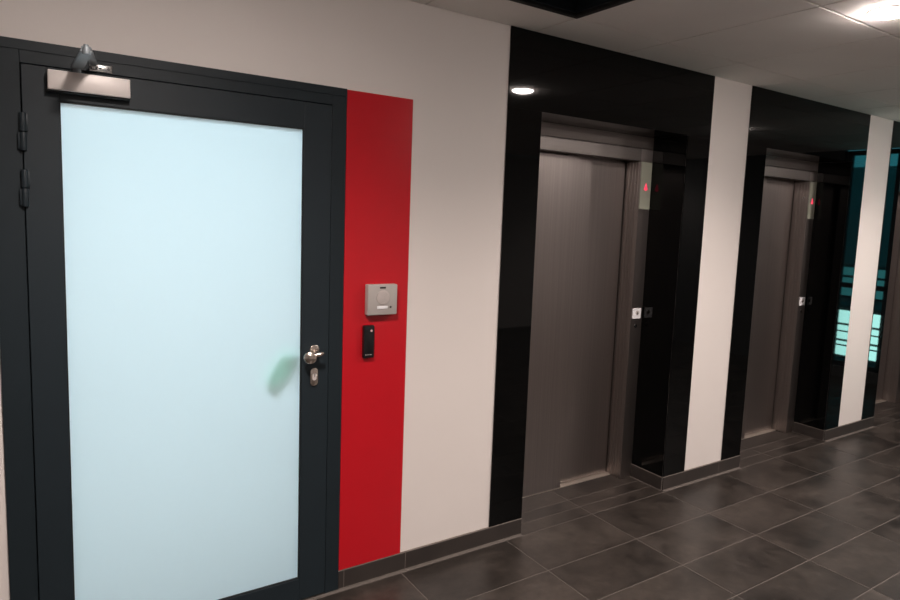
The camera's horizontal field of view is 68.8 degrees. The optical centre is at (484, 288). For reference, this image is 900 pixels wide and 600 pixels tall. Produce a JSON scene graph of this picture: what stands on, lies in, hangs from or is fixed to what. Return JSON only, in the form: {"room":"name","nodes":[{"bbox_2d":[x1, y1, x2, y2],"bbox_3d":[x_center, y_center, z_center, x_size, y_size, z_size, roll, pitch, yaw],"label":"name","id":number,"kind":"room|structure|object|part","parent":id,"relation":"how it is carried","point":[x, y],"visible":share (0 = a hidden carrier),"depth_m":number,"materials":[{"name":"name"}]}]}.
{"room":"elevator lobby","nodes":[
{"label":"elevator lobby","id":0,"kind":"room"},
{"bbox_2d":[0,0,893,599],"bbox_3d":[0.133,-0.008,3.637,10.750,2.554,0.620,-2,8,-35],"label":"wall","id":1,"kind":"structure","parent":0,"point":[453,66],"depth_m":3.03,"materials":[{"name":"white paint"}]},
{"bbox_2d":[0,36,346,599],"bbox_3d":[-1.024,0.288,2.365,1.162,2.148,0.410,-2,8,-35],"label":"door","id":2,"kind":"structure","parent":1,"relation":"in","point":[172,233],"depth_m":2.38,"materials":[{"name":"dark painted metal"},{"name":"frosted glass"},{"name":"black rubber"}]},
{"bbox_3d":[-1.230,-0.692,2.005,0.036,0.040,0.280,-3,8,-38],"label":"arm","id":3,"kind":"part","parent":2,"relation":"part of","materials":[{"name":"grey metal"}]},
{"bbox_3d":[-1.289,-0.630,2.143,0.235,0.005,0.034,-2,8,-35],"label":"mounting plate","id":4,"kind":"part","parent":2,"relation":"part of","materials":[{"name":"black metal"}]},
{"bbox_3d":[-1.084,0.313,2.455,0.807,1.871,0.001,-2,8,-35],"label":"frosted pane","id":5,"kind":"part","parent":2,"relation":"part of","materials":[{"name":"white glass"}]},
{"bbox_3d":[-0.701,0.281,2.638,0.051,0.051,0.025,1,7,-15],"label":"knob","id":6,"kind":"part","parent":2,"relation":"part of","materials":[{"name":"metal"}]},
{"bbox_3d":[-0.703,0.366,2.706,0.033,0.076,0.008,-2,8,-35],"label":"lock plate","id":7,"kind":"part","parent":2,"relation":"part of","materials":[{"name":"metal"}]},
{"bbox_2d":[338,90,412,569],"bbox_3d":[-0.476,0.214,2.860,0.302,2.062,0.008,-2,8,-35],"label":"glass panel","id":8,"kind":"object","parent":1,"relation":"attached to","point":[378,127],"visible":1,"depth_m":2.85,"materials":[{"name":"red glass"}]},
{"bbox_2d":[362,325,374,357],"bbox_3d":[-0.501,0.230,2.827,0.050,0.142,0.021,-2,8,-35],"label":"card reader","id":9,"kind":"object","parent":8,"relation":"attached to","point":[367,330],"visible":1,"depth_m":2.82,"materials":[{"name":"black plastic"}]},
{"bbox_2d":[365,283,396,315],"bbox_3d":[-0.445,0.049,2.830,0.138,0.132,0.038,-2,8,-35],"label":"intercom","id":10,"kind":"object","parent":8,"relation":"attached to","point":[380,299],"visible":1,"depth_m":2.81,"materials":[{"name":"grey plastic"}]},
{"bbox_2d":[338,518,521,589],"bbox_3d":[-0.226,1.271,3.180,1.020,0.086,0.012,-2,8,-35],"label":"baseboard","id":11,"kind":"structure","parent":1,"relation":"attached to","point":[354,575],"depth_m":3.14,"materials":[{"name":"tile"}]},
{"bbox_2d":[523,122,653,497],"bbox_3d":[0.492,0.160,3.968,1.118,2.186,0.231,-2,8,-35],"label":"elevator","id":12,"kind":"object","parent":1,"relation":"attached to","point":[593,204],"visible":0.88,"depth_m":4.06,"materials":[{"name":"metal"}]},
{"bbox_3d":[0.306,0.237,3.841,0.482,2.025,0.030,-2,8,-35],"label":"door panel","id":13,"kind":"part","parent":12,"relation":"part of","materials":[{"name":"metal"}]},
{"bbox_3d":[0.420,1.237,4.114,0.921,0.008,0.116,-2,8,-35],"label":"sill","id":14,"kind":"part","parent":12,"relation":"part of","materials":[{"name":"metal"}]},
{"bbox_3d":[0.641,0.202,4.117,0.480,2.057,0.030,-2,8,-35],"label":"door panel","id":15,"kind":"part","parent":12,"relation":"part of","materials":[{"name":"metal"}]},
{"bbox_3d":[0.903,0.215,4.268,0.105,2.034,0.220,-2,8,-35],"label":"frame post","id":16,"kind":"part","parent":12,"relation":"part of","materials":[{"name":"metal"}]},
{"bbox_3d":[0.966,0.161,4.165,0.076,0.065,0.007,-2,8,-35],"label":"call button plate","id":17,"kind":"part","parent":12,"relation":"part of","materials":[{"name":"silver metal"}]},
{"bbox_2d":[630,455,739,489],"bbox_3d":[1.367,1.199,4.432,0.810,0.086,0.264,-2,8,-35],"label":"baseboard","id":18,"kind":"structure","parent":1,"relation":"attached to","point":[700,472],"depth_m":4.26,"materials":[{"name":"tile"}]},
{"bbox_2d":[741,155,817,439],"bbox_3d":[2.070,0.104,5.057,1.118,2.186,0.231,-2,8,-35],"label":"elevator","id":19,"kind":"object","parent":1,"relation":"attached to","point":[790,185],"visible":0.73,"depth_m":5.23,"materials":[{"name":"grey metal"}]},
{"bbox_3d":[1.884,0.182,4.931,0.482,2.025,0.030,-2,8,-35],"label":"door panel","id":20,"kind":"part","parent":19,"relation":"part of","materials":[{"name":"metal"}]},
{"bbox_3d":[1.997,1.182,5.204,0.921,0.008,0.116,-2,8,-35],"label":"sill","id":21,"kind":"part","parent":19,"relation":"part of","materials":[{"name":"metal"}]},
{"bbox_3d":[2.219,0.147,5.207,0.480,2.057,0.030,-2,8,-35],"label":"door panel","id":22,"kind":"part","parent":19,"relation":"part of","materials":[{"name":"metal"}]},
{"bbox_3d":[2.481,0.160,5.357,0.105,2.034,0.220,-2,8,-35],"label":"frame post","id":23,"kind":"part","parent":19,"relation":"part of","materials":[{"name":"metal"}]},
{"bbox_3d":[2.543,0.106,5.254,0.076,0.065,0.007,-2,8,-35],"label":"call button plate","id":24,"kind":"part","parent":19,"relation":"part of","materials":[{"name":"silver metal"}]},
{"bbox_2d":[792,417,873,440],"bbox_3d":[2.944,1.144,5.521,0.810,0.086,0.264,-2,8,-35],"label":"baseboard","id":25,"kind":"structure","parent":1,"relation":"attached to","point":[802,429],"depth_m":5.34,"materials":[{"name":"tile"}]},
{"bbox_2d":[875,185,899,403],"bbox_3d":[3.648,0.049,6.146,1.118,2.186,0.231,-2,8,-35],"label":"elevator","id":26,"kind":"object","parent":1,"relation":"attached to","point":[888,385],"visible":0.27,"depth_m":6.42,"materials":[{"name":"grey metal"}]},
{"bbox_3d":[4.058,0.105,6.447,0.105,2.034,0.220,-2,8,-35],"label":"frame post","id":27,"kind":"part","parent":26,"relation":"part of","materials":[{"name":"metal"}]},
{"bbox_2d":[301,401,899,599],"bbox_3d":[1.551,1.618,1.665,10.750,0.120,5.820,-2,8,-35],"label":"floor","id":28,"kind":"structure","parent":0,"point":[800,517],"depth_m":3.50,"materials":[{"name":"tile"}]},
{"bbox_2d":[489,26,714,526],"bbox_3d":[0.631,0.000,3.756,1.532,2.552,0.258,-2,8,-35],"label":"surround","id":29,"kind":"object","parent":28,"relation":"on","point":[556,80],"visible":0.99,"depth_m":3.59,"materials":[{"name":"black glass"}]},
{"bbox_3d":[0.152,0.176,3.293,0.208,2.097,0.006,-2,8,-35],"label":"panel","id":30,"kind":"part","parent":29,"relation":"part of","materials":[{"name":"black glass"}]},
{"bbox_3d":[0.165,0.200,3.463,0.005,2.181,0.251,-2,8,-35],"label":"return panel","id":31,"kind":"part","parent":29,"relation":"part of","materials":[{"name":"black glass"}]},
{"bbox_3d":[0.748,-1.069,3.532,1.532,0.370,0.006,-2,8,-35],"label":"header panel","id":32,"kind":"part","parent":29,"relation":"part of","materials":[{"name":"black glass"}]},
{"bbox_3d":[0.669,-0.903,3.659,1.120,0.005,0.252,-2,8,-35],"label":"soffit panel","id":33,"kind":"part","parent":29,"relation":"part of","materials":[{"name":"black glass"}]},
{"bbox_3d":[1.083,0.126,4.091,0.005,2.096,0.251,-2,8,-35],"label":"return panel","id":34,"kind":"part","parent":29,"relation":"part of","materials":[{"name":"black glass"}]},
{"bbox_3d":[1.243,0.138,4.046,0.204,2.097,0.006,-2,8,-35],"label":"panel","id":35,"kind":"part","parent":29,"relation":"part of","materials":[{"name":"black glass"}]},
{"bbox_2d":[721,86,870,459],"bbox_3d":[2.209,-0.055,4.845,1.532,2.552,0.258,-2,8,-35],"label":"surround","id":36,"kind":"object","parent":28,"relation":"on","point":[783,125],"visible":0.9,"depth_m":4.98,"materials":[{"name":"black glass"}]},
{"bbox_3d":[1.730,0.120,4.382,0.208,2.097,0.006,-2,8,-35],"label":"panel","id":37,"kind":"part","parent":36,"relation":"part of","materials":[{"name":"black glass"}]},
{"bbox_3d":[2.247,-0.958,4.748,1.120,0.005,0.252,-2,8,-35],"label":"soffit panel","id":38,"kind":"part","parent":36,"relation":"part of","materials":[{"name":"black glass"}]},
{"bbox_3d":[2.326,-1.124,4.622,1.532,0.370,0.006,-2,8,-35],"label":"header panel","id":39,"kind":"part","parent":36,"relation":"part of","materials":[{"name":"black glass"}]},
{"bbox_3d":[2.661,0.071,5.180,0.005,2.096,0.251,-2,8,-35],"label":"return panel","id":40,"kind":"part","parent":36,"relation":"part of","materials":[{"name":"black glass"}]},
{"bbox_3d":[2.821,0.082,5.135,0.204,2.097,0.006,-2,8,-35],"label":"panel","id":41,"kind":"part","parent":36,"relation":"part of","materials":[{"name":"black glass"}]},
{"bbox_2d":[861,121,899,419],"bbox_3d":[3.787,-0.110,5.934,1.532,2.552,0.258,-2,8,-35],"label":"surround","id":42,"kind":"object","parent":28,"relation":"on","point":[893,179],"visible":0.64,"depth_m":5.45,"materials":[{"name":"black glass"}]},
{"bbox_3d":[3.904,-1.179,5.711,1.532,0.370,0.006,-2,8,-35],"label":"header panel","id":43,"kind":"part","parent":42,"relation":"part of","materials":[{"name":"black glass"}]},
{"bbox_2d":[410,0,899,121],"bbox_3d":[1.829,-1.109,1.125,10.750,0.330,5.250,-2,8,-35],"label":"ceiling","id":44,"kind":"structure","parent":0,"point":[830,52],"depth_m":3.13,"materials":[{"name":"white paint"}]},
{"bbox_2d":[510,0,633,18],"bbox_3d":[0.340,-1.295,2.485,0.601,0.286,0.601,-2,8,-35],"label":"ceiling panel","id":45,"kind":"object","parent":44,"relation":"attached to","point":[576,9],"depth_m":2.79,"materials":[{"name":"black rubber"}]},
{"bbox_2d":[867,5,899,18],"bbox_3d":[1.642,-1.112,2.661,0.158,0.019,0.158,-2,8,-35],"label":"recessed light","id":46,"kind":"object","parent":44,"relation":"in","point":[887,12],"visible":1,"depth_m":2.64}
]}

